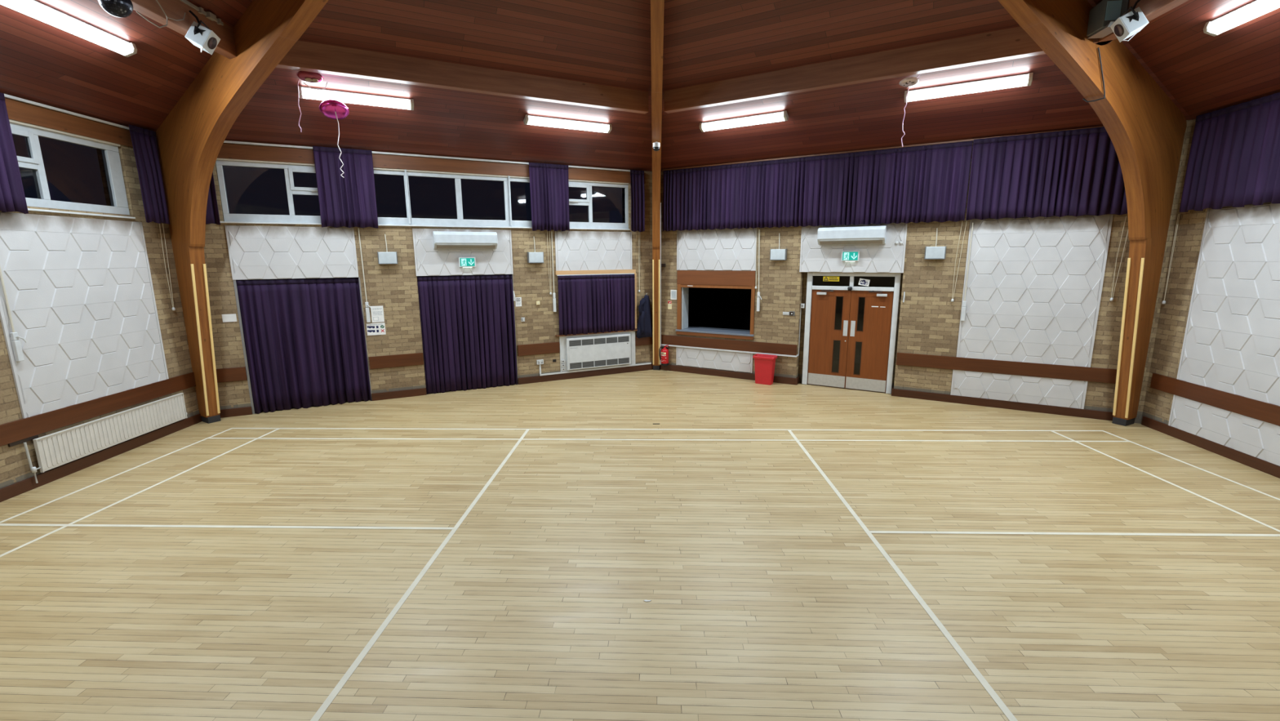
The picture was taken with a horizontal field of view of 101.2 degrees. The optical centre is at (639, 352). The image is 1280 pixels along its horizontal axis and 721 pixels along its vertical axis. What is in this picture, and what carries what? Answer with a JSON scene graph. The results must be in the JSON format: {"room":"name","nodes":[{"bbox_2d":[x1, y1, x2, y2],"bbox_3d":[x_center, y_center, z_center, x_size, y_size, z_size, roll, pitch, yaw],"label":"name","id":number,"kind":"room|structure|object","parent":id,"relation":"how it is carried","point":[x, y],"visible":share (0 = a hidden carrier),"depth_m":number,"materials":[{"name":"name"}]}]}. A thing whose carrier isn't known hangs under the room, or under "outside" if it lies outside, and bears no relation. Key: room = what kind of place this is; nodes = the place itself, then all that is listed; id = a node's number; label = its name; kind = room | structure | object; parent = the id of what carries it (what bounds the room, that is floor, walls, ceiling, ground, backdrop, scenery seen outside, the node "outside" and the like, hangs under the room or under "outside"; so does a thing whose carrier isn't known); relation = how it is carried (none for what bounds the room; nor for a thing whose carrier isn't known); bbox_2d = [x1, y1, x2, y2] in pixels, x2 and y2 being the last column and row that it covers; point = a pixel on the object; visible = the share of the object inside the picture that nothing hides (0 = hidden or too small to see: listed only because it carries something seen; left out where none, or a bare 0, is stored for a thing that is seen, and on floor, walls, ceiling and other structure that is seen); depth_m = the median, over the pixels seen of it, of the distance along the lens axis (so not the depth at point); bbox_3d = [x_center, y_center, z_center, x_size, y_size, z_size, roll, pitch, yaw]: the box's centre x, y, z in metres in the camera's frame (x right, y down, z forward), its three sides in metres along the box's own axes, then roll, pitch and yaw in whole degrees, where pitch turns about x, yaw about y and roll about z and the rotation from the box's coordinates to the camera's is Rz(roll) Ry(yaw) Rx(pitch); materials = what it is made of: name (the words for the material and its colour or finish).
{"room":"community hall","nodes":[
{"label":"community hall","id":0,"kind":"room"},
{"bbox_2d":[0,97,199,488],"bbox_3d":[-7.169,-0.373,4.000,0.362,4.620,9.000,-1,10,-3],"label":"wall","id":1,"kind":"structure","parent":0,"point":[89,296],"depth_m":6.73,"materials":[{"name":"brick"}]},
{"bbox_2d":[0,266,26,361],"bbox_3d":[-7.059,-0.720,5.867,0.058,1.650,0.112,-1,10,-3],"label":"pull cord","id":2,"kind":"object","parent":1,"relation":"in","point":[16,344],"depth_m":5.92,"materials":[{"name":"white plastic"}]},
{"bbox_2d":[8,434,38,446],"bbox_3d":[-7.079,1.010,6.038,0.020,0.045,0.300,-1,10,-3],"label":"trim","id":3,"kind":"structure","parent":1,"relation":"attached to","point":[29,438],"depth_m":6.03,"materials":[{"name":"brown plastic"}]},
{"bbox_2d":[4,93,129,129],"bbox_3d":[-7.083,-2.775,5.348,0.064,0.032,4.700,-1,10,-3],"label":"track","id":4,"kind":"object","parent":1,"relation":"attached to","point":[12,97],"visible":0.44,"depth_m":6.48,"materials":[{"name":"white metal"}]},
{"bbox_2d":[0,92,28,213],"bbox_3d":[-6.983,-2.141,5.469,0.109,1.292,0.904,-1,10,-3],"label":"curtain","id":5,"kind":"object","parent":4,"relation":"hanging from","point":[12,197],"visible":1,"depth_m":5.81,"materials":[{"name":"purple fabric"}]},
{"bbox_2d":[128,124,169,224],"bbox_3d":[-7.079,-2.545,7.602,0.094,1.322,0.465,-2,10,-9],"label":"curtain","id":6,"kind":"object","parent":4,"relation":"hanging from","point":[144,140],"visible":1,"depth_m":7.57,"materials":[{"name":"purple fabric"}]},
{"bbox_2d":[4,97,133,147],"bbox_3d":[-7.023,-2.387,3.946,0.031,0.220,7.800,-1,10,-3],"label":"trim","id":7,"kind":"structure","parent":1,"relation":"attached to","point":[19,111],"depth_m":6.54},
{"bbox_2d":[8,119,135,218],"bbox_3d":[-7.136,-2.053,5.467,0.146,1.022,3.880,-1,10,-3],"label":"window","id":8,"kind":"structure","parent":1,"relation":"in","point":[59,169],"depth_m":6.64,"materials":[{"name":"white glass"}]},
{"bbox_2d":[0,372,195,446],"bbox_3d":[-6.988,1.172,4.393,0.036,0.227,8.400,-1,10,-3],"label":"trim","id":9,"kind":"structure","parent":1,"relation":"attached to","point":[24,428],"depth_m":6.76,"materials":[{"name":"wood"}]},
{"bbox_2d":[0,413,201,502],"bbox_3d":[-6.983,1.824,4.436,0.033,0.138,8.650,-1,10,-3],"label":"baseboard","id":10,"kind":"structure","parent":1,"relation":"attached to","point":[15,489],"depth_m":6.80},
{"bbox_2d":[23,392,186,483],"bbox_3d":[-7.102,1.073,7.163,0.084,0.508,2.254,-1,10,-3],"label":"radiator","id":11,"kind":"object","parent":1,"relation":"attached to","point":[54,450],"visible":1,"depth_m":6.92,"materials":[{"name":"metal"}]},
{"bbox_2d":[159,222,175,311],"bbox_3d":[-7.198,-1.303,8.012,0.044,1.330,0.089,-1,10,-3],"label":"pull cord","id":12,"kind":"object","parent":1,"relation":"attached to","point":[173,308],"visible":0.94,"depth_m":8.01,"materials":[{"name":"fabric"}]},
{"bbox_2d":[319,99,349,177],"bbox_3d":[-4.350,-3.061,7.559,0.355,1.024,0.362,4,11,24],"label":"foil balloon","id":13,"kind":"object","parent":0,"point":[337,110],"visible":1,"depth_m":7.42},
{"bbox_2d":[204,140,653,409],"bbox_3d":[-3.497,-1.550,10.318,8.700,4.620,0.362,-5,11,-26],"label":"wall","id":14,"kind":"structure","parent":0,"point":[232,251],"depth_m":9.78,"materials":[{"name":"brick"}]},
{"bbox_2d":[222,313,236,322],"bbox_3d":[-6.770,-0.571,8.667,0.189,0.128,0.003,-5,11,-26],"label":"wall plaque","id":15,"kind":"object","parent":14,"relation":"attached to","point":[225,317],"visible":1,"depth_m":8.67,"materials":[{"name":"paper"}]},
{"bbox_2d":[216,366,247,382],"bbox_3d":[-6.890,0.374,8.761,0.535,0.227,0.034,-5,11,-26],"label":"trim","id":16,"kind":"structure","parent":14,"relation":"attached to","point":[233,374],"depth_m":8.78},
{"bbox_2d":[219,406,252,417],"bbox_3d":[-6.894,1.013,8.877,0.560,0.138,0.028,-5,11,-26],"label":"baseboard","id":17,"kind":"structure","parent":14,"relation":"attached to","point":[245,411],"depth_m":8.89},
{"bbox_2d":[232,280,254,413],"bbox_3d":[-6.654,-0.074,8.845,0.037,2.285,0.054,-5,11,-26],"label":"trim","id":18,"kind":"structure","parent":14,"relation":"attached to","point":[234,281],"depth_m":8.81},
{"bbox_2d":[235,279,319,413],"bbox_3d":[-6.211,-0.108,9.057,0.967,2.270,0.131,-6,12,-28],"label":"curtain","id":19,"kind":"object","parent":14,"relation":"hanging from","point":[274,313],"visible":1,"depth_m":9.03,"materials":[{"name":"purple fabric"}]},
{"bbox_2d":[304,278,371,405],"bbox_3d":[-5.437,-0.188,9.464,0.884,2.270,0.157,-5,11,-26],"label":"curtain","id":20,"kind":"object","parent":14,"relation":"hanging from","point":[335,317],"visible":1,"depth_m":9.44,"materials":[{"name":"purple fabric"}]},
{"bbox_2d":[357,227,372,322],"bbox_3d":[-4.917,-1.373,9.425,0.112,1.670,0.058,-5,11,-26],"label":"pull cord","id":21,"kind":"object","parent":14,"relation":"in","point":[367,310],"depth_m":9.48,"materials":[{"name":"white plastic"}]},
{"bbox_2d":[366,322,386,335],"bbox_3d":[-4.847,-0.433,9.657,0.305,0.220,0.004,-5,11,-26],"label":"notice","id":22,"kind":"object","parent":14,"relation":"attached to","point":[379,328],"visible":1,"depth_m":9.66,"materials":[{"name":"paper"}]},
{"bbox_2d":[370,305,384,322],"bbox_3d":[-4.808,-0.705,9.628,0.206,0.298,0.004,-5,11,-26],"label":"notice","id":23,"kind":"object","parent":14,"relation":"attached to","point":[377,312],"visible":1,"depth_m":9.63,"materials":[{"name":"paper"}]},
{"bbox_2d":[377,234,397,264],"bbox_3d":[-4.567,-1.865,9.484,0.320,0.532,0.108,-5,11,-26],"label":"wall light","id":24,"kind":"object","parent":14,"relation":"attached to","point":[384,258],"visible":1,"depth_m":9.47,"materials":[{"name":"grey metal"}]},
{"bbox_2d":[368,352,423,368],"bbox_3d":[-4.570,0.153,9.886,0.920,0.227,0.034,-5,11,-26],"label":"trim","id":25,"kind":"structure","parent":14,"relation":"attached to","point":[407,359],"depth_m":9.87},
{"bbox_2d":[371,387,426,400],"bbox_3d":[-4.574,0.792,10.002,0.945,0.138,0.028,-5,11,-26],"label":"baseboard","id":26,"kind":"structure","parent":14,"relation":"attached to","point":[415,392],"depth_m":9.98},
{"bbox_2d":[215,157,630,230],"bbox_3d":[-3.502,-2.891,9.927,7.240,1.022,0.145,-5,11,-26],"label":"window","id":27,"kind":"structure","parent":14,"relation":"in","point":[251,191],"depth_m":9.70,"materials":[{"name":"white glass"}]},
{"bbox_2d":[223,140,630,171],"bbox_3d":[-3.360,-3.614,9.803,7.550,0.032,0.062,-5,11,-26],"label":"track","id":28,"kind":"object","parent":14,"relation":"attached to","point":[224,141],"visible":0.8,"depth_m":9.51,"materials":[{"name":"white metal"}]},
{"bbox_2d":[205,172,220,224],"bbox_3d":[-6.790,-2.645,8.168,0.291,1.292,0.065,-6,12,-28],"label":"curtain","id":29,"kind":"object","parent":28,"relation":"hanging from","point":[212,216],"visible":0.23,"depth_m":8.26,"materials":[{"name":"purple fabric"}]},
{"bbox_2d":[312,146,378,228],"bbox_3d":[-5.019,-2.809,9.005,0.875,1.312,0.105,-5,11,-24],"label":"curtain","id":30,"kind":"object","parent":28,"relation":"hanging from","point":[349,201],"visible":0.99,"depth_m":8.99,"materials":[{"name":"purple fabric"}]},
{"bbox_2d":[528,162,569,231],"bbox_3d":[-1.806,-3.110,10.562,0.811,1.302,0.107,-5,11,-26],"label":"curtain","id":31,"kind":"object","parent":28,"relation":"hanging from","point":[548,183],"visible":1,"depth_m":10.55,"materials":[{"name":"purple fabric"}]},
{"bbox_2d":[630,169,644,231],"bbox_3d":[-0.062,-3.280,11.406,0.342,1.292,0.086,-6,12,-27],"label":"curtain","id":32,"kind":"object","parent":28,"relation":"hanging from","point":[637,177],"visible":1,"depth_m":11.40,"materials":[{"name":"purple fabric"}]},
{"bbox_2d":[217,142,644,183],"bbox_3d":[-3.366,-3.485,9.840,7.750,0.225,0.038,-5,12,-26],"label":"trim","id":33,"kind":"structure","parent":14,"relation":"attached to","point":[233,151],"depth_m":9.54,"materials":[{"name":"wood"}]},
{"bbox_2d":[358,274,518,400],"bbox_3d":[-3.803,-0.345,10.227,2.757,2.285,0.055,-5,11,-26],"label":"trim","id":34,"kind":"structure","parent":14,"relation":"attached to","point":[512,274],"depth_m":9.71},
{"bbox_2d":[432,231,497,248],"bbox_3d":[-3.308,-2.132,9.986,1.150,0.319,0.207,-5,11,-26],"label":"air conditioner","id":35,"kind":"object","parent":14,"relation":"attached to","point":[442,239],"visible":1,"depth_m":9.90,"materials":[{"name":"plastic"}]},
{"bbox_2d":[436,243,495,248],"bbox_3d":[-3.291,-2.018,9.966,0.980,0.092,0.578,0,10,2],"label":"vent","id":36,"kind":"object","parent":35,"relation":"attached to","point":[439,246],"depth_m":9.96,"materials":[{"name":"plastic"}]},
{"bbox_2d":[457,257,475,267],"bbox_3d":[-3.329,-1.742,10.129,0.310,0.200,0.061,-5,11,-26],"label":"exit sign","id":37,"kind":"object","parent":14,"relation":"attached to","point":[464,262],"visible":1,"depth_m":10.10,"materials":[{"name":"green plastic"}]},
{"bbox_2d":[417,275,517,394],"bbox_3d":[-3.377,-0.379,10.439,1.771,2.270,0.155,-5,11,-26],"label":"curtain","id":38,"kind":"object","parent":14,"relation":"hanging from","point":[468,326],"visible":1,"depth_m":10.39,"materials":[{"name":"purple fabric"}]},
{"bbox_2d":[527,236,543,262],"bbox_3d":[-2.124,-2.087,10.670,0.320,0.532,0.108,-5,11,-26],"label":"wall light","id":39,"kind":"object","parent":14,"relation":"attached to","point":[532,257],"visible":1,"depth_m":10.66,"materials":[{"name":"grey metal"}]},
{"bbox_2d":[517,342,559,355],"bbox_3d":[-2.127,-0.079,11.070,0.890,0.227,0.034,-5,11,-26],"label":"trim","id":40,"kind":"structure","parent":14,"relation":"attached to","point":[552,347],"depth_m":11.05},
{"bbox_2d":[551,231,555,311],"bbox_3d":[-1.804,-1.676,10.942,0.060,1.660,0.040,-5,11,-26],"label":"pull cord","id":41,"kind":"object","parent":14,"relation":"in","point":[553,293],"depth_m":10.99,"materials":[{"name":"white plastic"}]},
{"bbox_2d":[517,363,653,384],"bbox_3d":[-1.093,0.462,11.689,3.240,0.138,0.029,-5,11,-26],"label":"baseboard","id":42,"kind":"structure","parent":14,"relation":"attached to","point":[536,379],"depth_m":11.59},
{"bbox_2d":[538,362,651,375],"bbox_3d":[-0.938,0.255,11.722,2.658,0.250,0.040,-5,11,-26],"label":"cable trunking","id":43,"kind":"object","parent":14,"relation":"attached to","point":[540,365],"visible":1,"depth_m":11.63,"materials":[{"name":"white plastic"}]},
{"bbox_2d":[555,269,637,336],"bbox_3d":[-0.907,-1.103,11.470,1.970,1.377,0.086,-5,11,-26],"label":"window","id":44,"kind":"structure","parent":14,"relation":"in","point":[564,273],"depth_m":11.44,"materials":[{"name":"brown wood"}]},
{"bbox_2d":[557,274,635,335],"bbox_3d":[-0.913,-1.053,11.432,1.788,1.262,0.128,-5,11,-26],"label":"curtain","id":45,"kind":"object","parent":44,"relation":"hanging from","point":[588,304],"visible":1,"depth_m":11.40,"materials":[{"name":"purple fabric"}]},
{"bbox_2d":[559,330,635,371],"bbox_3d":[-0.913,-0.040,11.686,1.795,0.793,0.011,-5,11,-26],"label":"trim","id":46,"kind":"structure","parent":14,"relation":"attached to","point":[633,332],"depth_m":11.88,"materials":[{"name":"white wood"}]},
{"bbox_2d":[565,333,631,370],"bbox_3d":[-0.898,-0.022,11.652,1.510,0.700,0.090,-5,11,-26],"label":"heater","id":47,"kind":"object","parent":14,"relation":"attached to","point":[608,350],"visible":1,"depth_m":11.60,"materials":[{"name":"white metal"}]},
{"bbox_2d":[568,335,629,346],"bbox_3d":[-0.883,-0.252,11.577,1.450,0.154,0.006,-5,11,-26],"label":"grille","id":48,"kind":"object","parent":47,"relation":"attached to","point":[597,340],"depth_m":11.57,"materials":[{"name":"white metal"}]},
{"bbox_2d":[568,356,630,369],"bbox_3d":[-0.880,0.235,11.666,1.450,0.154,0.006,-5,11,-26],"label":"grille","id":49,"kind":"object","parent":47,"relation":"attached to","point":[578,364],"depth_m":11.64,"materials":[{"name":"white metal"}]},
{"bbox_2d":[635,334,653,345],"bbox_3d":[0.101,-0.291,12.150,0.470,0.227,0.034,-5,11,-26],"label":"trim","id":50,"kind":"structure","parent":14,"relation":"attached to","point":[644,340],"depth_m":12.13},
{"bbox_2d":[636,293,652,337],"bbox_3d":[0.112,-0.844,11.961,0.402,1.016,0.197,-5,11,-26],"label":"coat","id":51,"kind":"object","parent":14,"relation":"hanging from","point":[644,328],"visible":1,"depth_m":11.91,"materials":[{"name":"blue fabric"}]},
{"bbox_2d":[638,297,645,315],"bbox_3d":[0.049,-1.038,11.870,0.187,0.386,0.124,-5,11,-26],"label":"hood","id":52,"kind":"object","parent":51,"relation":"attached to","point":[642,308],"depth_m":11.83,"materials":[{"name":"blue fabric"}]},
{"bbox_2d":[0,369,1279,720],"bbox_3d":[0.165,1.943,4.236,15.948,0.124,17.660,0,10,2],"label":"floor","id":53,"kind":"structure","parent":0,"point":[800,552],"depth_m":4.46,"materials":[{"name":"wood"}]},
{"bbox_2d":[155,0,328,423],"bbox_3d":[-3.833,-2.066,6.135,7.892,7.140,0.186,6,12,30],"label":"arch","id":54,"kind":"object","parent":53,"relation":"on","point":[190,140],"visible":0.98,"depth_m":7.30,"materials":[{"name":"wood"}]},
{"bbox_2d":[650,0,664,369],"bbox_3d":[0.261,-2.451,8.101,0.166,7.140,7.892,0,10,2],"label":"wooden beam","id":55,"kind":"structure","parent":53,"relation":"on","point":[656,6],"depth_m":9.59,"materials":[{"name":"wood"}]},
{"bbox_2d":[660,202,661,364],"bbox_3d":[0.467,-1.513,11.921,0.020,3.640,0.016,0,10,2],"label":"conduit","id":56,"kind":"object","parent":55,"relation":"attached to","point":[660,202],"visible":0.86,"depth_m":11.89,"materials":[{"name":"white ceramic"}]},
{"bbox_2d":[752,353,777,385],"bbox_3d":[2.586,0.351,10.905,0.448,0.590,0.280,6,12,30],"label":"waste bin","id":57,"kind":"object","parent":53,"relation":"on","point":[764,364],"visible":1,"depth_m":10.81,"materials":[{"name":"red plastic"}]},
{"bbox_2d":[998,0,1186,426],"bbox_3d":[4.152,-2.083,5.940,7.892,7.140,0.186,-5,12,-26],"label":"arch","id":58,"kind":"object","parent":53,"relation":"on","point":[1145,129],"visible":0.98,"depth_m":7.06,"materials":[{"name":"wood"}]},
{"bbox_2d":[1082,47,1105,102],"bbox_3d":[5.532,-3.338,6.325,0.198,0.532,0.369,5,11,26],"label":"cable","id":59,"kind":"object","parent":58,"relation":"attached to","point":[1098,48],"visible":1,"depth_m":6.31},
{"bbox_2d":[0,0,1279,171],"bbox_3d":[0.331,-3.917,3.440,17.227,2.878,15.046,-5,11,-26],"label":"ceiling","id":60,"kind":"structure","parent":0,"point":[606,42],"depth_m":7.35,"materials":[{"name":"wood"}]},
{"bbox_2d":[0,0,137,57],"bbox_3d":[-5.732,-3.274,5.181,0.185,0.141,1.550,-1,10,-3],"label":"strip light","id":61,"kind":"object","parent":60,"relation":"attached to","point":[33,8],"visible":1,"depth_m":5.26,"materials":[{"name":"white plastic"}]},
{"bbox_2d":[97,0,133,17],"bbox_3d":[-4.680,-3.322,4.652,0.228,0.635,0.229,-1,10,-3],"label":"ball","id":62,"kind":"object","parent":60,"relation":"hanging from","point":[117,8],"visible":1,"depth_m":4.65,"materials":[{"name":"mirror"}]},
{"bbox_2d":[130,0,236,59],"bbox_3d":[-4.824,-3.266,3.698,0.146,0.329,5.800,-1,10,-3],"label":"ceiling beam","id":63,"kind":"structure","parent":60,"relation":"attached to","point":[174,9],"depth_m":5.59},
{"bbox_2d":[179,0,223,25],"bbox_3d":[-4.820,-3.716,5.500,0.053,0.057,1.300,-1,10,-3],"label":"conduit","id":64,"kind":"object","parent":63,"relation":"attached to","point":[210,15],"visible":1,"depth_m":5.88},
{"bbox_2d":[184,10,220,54],"bbox_3d":[-4.713,-3.450,5.663,0.258,0.423,0.229,-3,11,-14],"label":"spotlight","id":65,"kind":"object","parent":63,"relation":"attached to","point":[202,37],"visible":1,"depth_m":5.60,"materials":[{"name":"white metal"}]},
{"bbox_2d":[297,85,413,110],"bbox_3d":[-4.187,-3.770,7.820,1.510,0.141,0.185,-5,11,-26],"label":"strip light","id":66,"kind":"object","parent":60,"relation":"attached to","point":[304,92],"visible":0.9,"depth_m":7.77,"materials":[{"name":"white plastic"}]},
{"bbox_2d":[275,40,648,113],"bbox_3d":[-2.452,-4.014,7.714,5.730,0.329,0.146,-5,11,-26],"label":"ceiling beam","id":67,"kind":"structure","parent":60,"relation":"attached to","point":[308,56],"depth_m":7.54,"materials":[{"name":"wood"}]},
{"bbox_2d":[296,71,327,132],"bbox_3d":[-4.461,-3.420,7.190,0.400,0.751,0.332,-8,13,-34],"label":"foil balloon","id":68,"kind":"object","parent":67,"relation":"attached to","point":[308,77],"visible":0.96,"depth_m":7.05,"materials":[{"name":"pink plastic"}]},
{"bbox_2d":[523,114,611,133],"bbox_3d":[-1.259,-4.037,9.309,1.580,0.141,0.185,-5,11,-26],"label":"strip light","id":69,"kind":"object","parent":60,"relation":"attached to","point":[528,119],"visible":1,"depth_m":9.24,"materials":[{"name":"white plastic"}]},
{"bbox_2d":[699,110,788,132],"bbox_3d":[1.797,-4.040,9.217,1.570,0.141,0.185,6,12,30],"label":"strip light","id":70,"kind":"object","parent":60,"relation":"attached to","point":[778,116],"visible":1,"depth_m":9.15,"materials":[{"name":"white plastic"}]},
{"bbox_2d":[662,125,1103,170],"bbox_3d":[3.935,-3.643,9.509,7.950,0.026,0.033,6,12,30],"label":"track","id":71,"kind":"object","parent":60,"relation":"attached to","point":[970,140],"visible":0.64,"depth_m":9.52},
{"bbox_2d":[965,126,1127,220],"bbox_3d":[6.361,-2.760,8.185,2.097,1.282,0.124,6,12,30],"label":"curtain","id":72,"kind":"object","parent":71,"relation":"hanging from","point":[1077,172],"visible":0.88,"depth_m":8.18,"materials":[{"name":"purple fabric"}]},
{"bbox_2d":[663,26,1111,113],"bbox_3d":[2.956,-4.012,7.505,5.810,0.329,0.145,6,12,30],"label":"ceiling beam","id":73,"kind":"structure","parent":60,"relation":"attached to","point":[1015,42],"depth_m":7.33,"materials":[{"name":"wood"}]},
{"bbox_2d":[898,73,920,146],"bbox_3d":[3.806,-3.430,7.445,0.252,0.916,0.342,9,14,43],"label":"foil balloon","id":74,"kind":"object","parent":73,"relation":"attached to","point":[909,82],"visible":0.99,"depth_m":7.32,"materials":[{"name":"silver plastic"}]},
{"bbox_2d":[904,72,1033,102],"bbox_3d":[4.651,-3.773,7.520,1.550,0.141,0.185,6,12,30],"label":"strip light","id":75,"kind":"object","parent":60,"relation":"attached to","point":[1026,79],"visible":0.93,"depth_m":7.45,"materials":[{"name":"white plastic"}]},
{"bbox_2d":[1095,0,1188,45],"bbox_3d":[5.037,-3.268,3.356,0.146,0.329,5.800,1,10,7],"label":"ceiling beam","id":76,"kind":"structure","parent":60,"relation":"attached to","point":[1151,9],"depth_m":5.40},
{"bbox_2d":[1086,0,1128,38],"bbox_3d":[5.153,-3.695,5.769,0.220,0.319,0.350,1,10,7],"label":"speaker","id":77,"kind":"object","parent":76,"relation":"attached to","point":[1105,13],"visible":0.8,"depth_m":5.72},
{"bbox_2d":[1110,0,1148,42],"bbox_3d":[5.098,-3.474,5.471,0.258,0.423,0.229,3,11,18],"label":"spotlight","id":78,"kind":"object","parent":76,"relation":"attached to","point":[1130,24],"visible":1,"depth_m":5.41,"materials":[{"name":"white metal"}]},
{"bbox_2d":[1203,0,1279,36],"bbox_3d":[6.019,-3.314,4.865,0.185,0.141,1.550,1,10,7],"label":"strip light","id":79,"kind":"object","parent":60,"relation":"attached to","point":[1256,8],"visible":1,"depth_m":5.28,"materials":[{"name":"white plastic"}]},
{"bbox_2d":[688,287,751,329],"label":"window","id":80,"kind":"structure","parent":0,"point":[717,308],"depth_m":15.20,"materials":[{"name":"glass"}]},
{"bbox_2d":[659,120,1192,423],"bbox_3d":[4.174,-1.549,10.034,8.800,4.620,0.362,6,12,30],"label":"wall","id":81,"kind":"structure","parent":0,"point":[1039,288],"depth_m":9.04,"materials":[{"name":"brick"}]},
{"bbox_2d":[658,344,668,365],"bbox_3d":[0.572,0.052,12.127,0.213,0.485,0.188,-4,11,-20],"label":"fire extinguisher","id":82,"kind":"object","parent":81,"relation":"attached to","point":[664,352],"visible":1,"depth_m":12.07,"materials":[{"name":"red paint"}]},
{"bbox_2d":[675,270,755,339],"bbox_3d":[1.760,-1.101,11.687,1.825,1.435,0.665,6,12,30],"label":"hatch","id":83,"kind":"object","parent":81,"relation":"attached to","point":[686,279],"visible":0.95,"depth_m":11.47,"materials":[{"name":"brown wood"}]},
{"bbox_2d":[675,325,754,336],"bbox_3d":[1.764,-0.485,11.799,1.825,0.040,0.665,6,12,30],"label":"countertop","id":84,"kind":"structure","parent":83,"relation":"on","point":[690,329],"depth_m":11.70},
{"bbox_2d":[659,334,797,355],"bbox_3d":[1.823,-0.177,11.464,3.150,0.227,0.035,6,12,30],"label":"trim","id":85,"kind":"structure","parent":81,"relation":"attached to","point":[711,343],"depth_m":11.36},
{"bbox_2d":[659,363,799,385],"bbox_3d":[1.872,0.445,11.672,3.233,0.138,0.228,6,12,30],"label":"baseboard","id":86,"kind":"structure","parent":81,"relation":"attached to","point":[789,380],"depth_m":11.56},
{"bbox_2d":[661,307,801,357],"bbox_3d":[1.871,-0.538,11.424,3.132,0.998,0.160,6,12,30],"label":"cable trunking","id":87,"kind":"object","parent":81,"relation":"attached to","point":[800,308],"visible":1,"depth_m":11.20,"materials":[{"name":"white plastic"}]},
{"bbox_2d":[756,229,761,311],"bbox_3d":[2.465,-1.673,10.771,0.122,1.660,0.058,6,12,30],"label":"pull cord","id":88,"kind":"object","parent":81,"relation":"in","point":[758,297],"depth_m":10.83,"materials":[{"name":"white plastic"}]},
{"bbox_2d":[769,233,786,260],"bbox_3d":[2.770,-2.116,10.503,0.320,0.532,0.108,6,12,30],"label":"wall light","id":89,"kind":"object","parent":81,"relation":"attached to","point":[779,254],"visible":1,"depth_m":10.49,"materials":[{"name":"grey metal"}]},
{"bbox_2d":[662,141,973,231],"bbox_3d":[2.975,-3.072,10.125,5.713,1.282,0.140,6,12,30],"label":"curtain","id":90,"kind":"object","parent":81,"relation":"attached to","point":[926,184],"visible":1,"depth_m":9.82,"materials":[{"name":"purple fabric"}]},
{"bbox_2d":[841,250,859,261],"bbox_3d":[3.949,-1.810,9.869,0.310,0.200,0.061,6,12,30],"label":"exit sign","id":91,"kind":"object","parent":81,"relation":"attached to","point":[846,255],"visible":1,"depth_m":9.84,"materials":[{"name":"green plastic"}]},
{"bbox_2d":[801,271,901,393],"bbox_3d":[4.087,-0.412,10.282,1.675,2.285,0.177,6,12,30],"label":"door","id":92,"kind":"structure","parent":81,"relation":"in","point":[847,340],"depth_m":10.23,"materials":[{"name":"brown wood"}]},
{"bbox_2d":[817,225,886,244],"bbox_3d":[3.910,-2.165,9.740,1.170,0.319,0.207,6,12,30],"label":"air conditioner","id":93,"kind":"object","parent":81,"relation":"attached to","point":[860,234],"visible":1,"depth_m":9.65,"materials":[{"name":"plastic"}]},
{"bbox_2d":[819,238,882,244],"bbox_3d":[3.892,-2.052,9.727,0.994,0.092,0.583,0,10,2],"label":"outlet","id":94,"kind":"object","parent":93,"relation":"attached to","point":[822,241],"depth_m":9.72,"materials":[{"name":"plastic"}]},
{"bbox_2d":[924,227,946,259],"bbox_3d":[5.151,-1.894,9.145,0.320,0.532,0.108,6,12,30],"label":"wall light","id":95,"kind":"object","parent":81,"relation":"attached to","point":[935,252],"visible":1,"depth_m":9.14,"materials":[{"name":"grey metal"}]},
{"bbox_2d":[960,222,973,320],"bbox_3d":[5.604,-1.369,8.993,0.060,1.660,0.040,6,12,30],"label":"pull cord","id":96,"kind":"object","parent":81,"relation":"in","point":[963,308],"depth_m":9.04,"materials":[{"name":"white plastic"}]},
{"bbox_2d":[891,386,1113,420],"bbox_3d":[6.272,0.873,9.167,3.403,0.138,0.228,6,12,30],"label":"baseboard","id":97,"kind":"structure","parent":81,"relation":"attached to","point":[1086,413],"depth_m":9.03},
{"bbox_2d":[896,352,1116,383],"bbox_3d":[6.168,0.246,8.990,3.215,0.227,0.035,6,12,30],"label":"trim","id":98,"kind":"structure","parent":81,"relation":"attached to","point":[1020,368],"depth_m":8.91,"materials":[{"name":"wood"}]},
{"bbox_2d":[1110,215,1128,301],"bbox_3d":[7.311,-1.422,7.997,0.106,1.280,0.044,6,12,30],"label":"pull cord","id":99,"kind":"object","parent":81,"relation":"attached to","point":[1111,298],"visible":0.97,"depth_m":8.02,"materials":[{"name":"fabric"}]},
{"bbox_2d":[1140,119,1279,466],"bbox_3d":[7.395,-0.374,3.477,0.362,4.620,9.000,1,10,7],"label":"wall","id":100,"kind":"structure","parent":0,"point":[1218,328],"depth_m":6.90,"materials":[{"name":"brick"}]},
{"bbox_2d":[1161,213,1179,304],"bbox_3d":[7.762,-1.357,7.682,0.044,1.300,0.044,1,10,7],"label":"pull cord","id":101,"kind":"object","parent":100,"relation":"attached to","point":[1163,302],"visible":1,"depth_m":7.68,"materials":[{"name":"fabric"}]},
{"bbox_2d":[1141,416,1279,478],"bbox_3d":[7.241,1.823,3.925,0.031,0.138,8.650,1,10,7],"label":"baseboard","id":102,"kind":"structure","parent":100,"relation":"attached to","point":[1254,462],"depth_m":6.96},
{"bbox_2d":[1150,373,1279,426],"bbox_3d":[7.244,1.171,3.882,0.036,0.227,8.400,1,10,7],"label":"trim","id":103,"kind":"structure","parent":100,"relation":"attached to","point":[1253,408],"depth_m":6.91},
{"bbox_2d":[1179,92,1279,212],"bbox_3d":[7.456,-2.362,5.964,0.121,1.282,2.780,1,10,7],"label":"curtain","id":104,"kind":"object","parent":100,"relation":"hanging from","point":[1233,160],"visible":1,"depth_m":6.66,"materials":[{"name":"purple fabric"}]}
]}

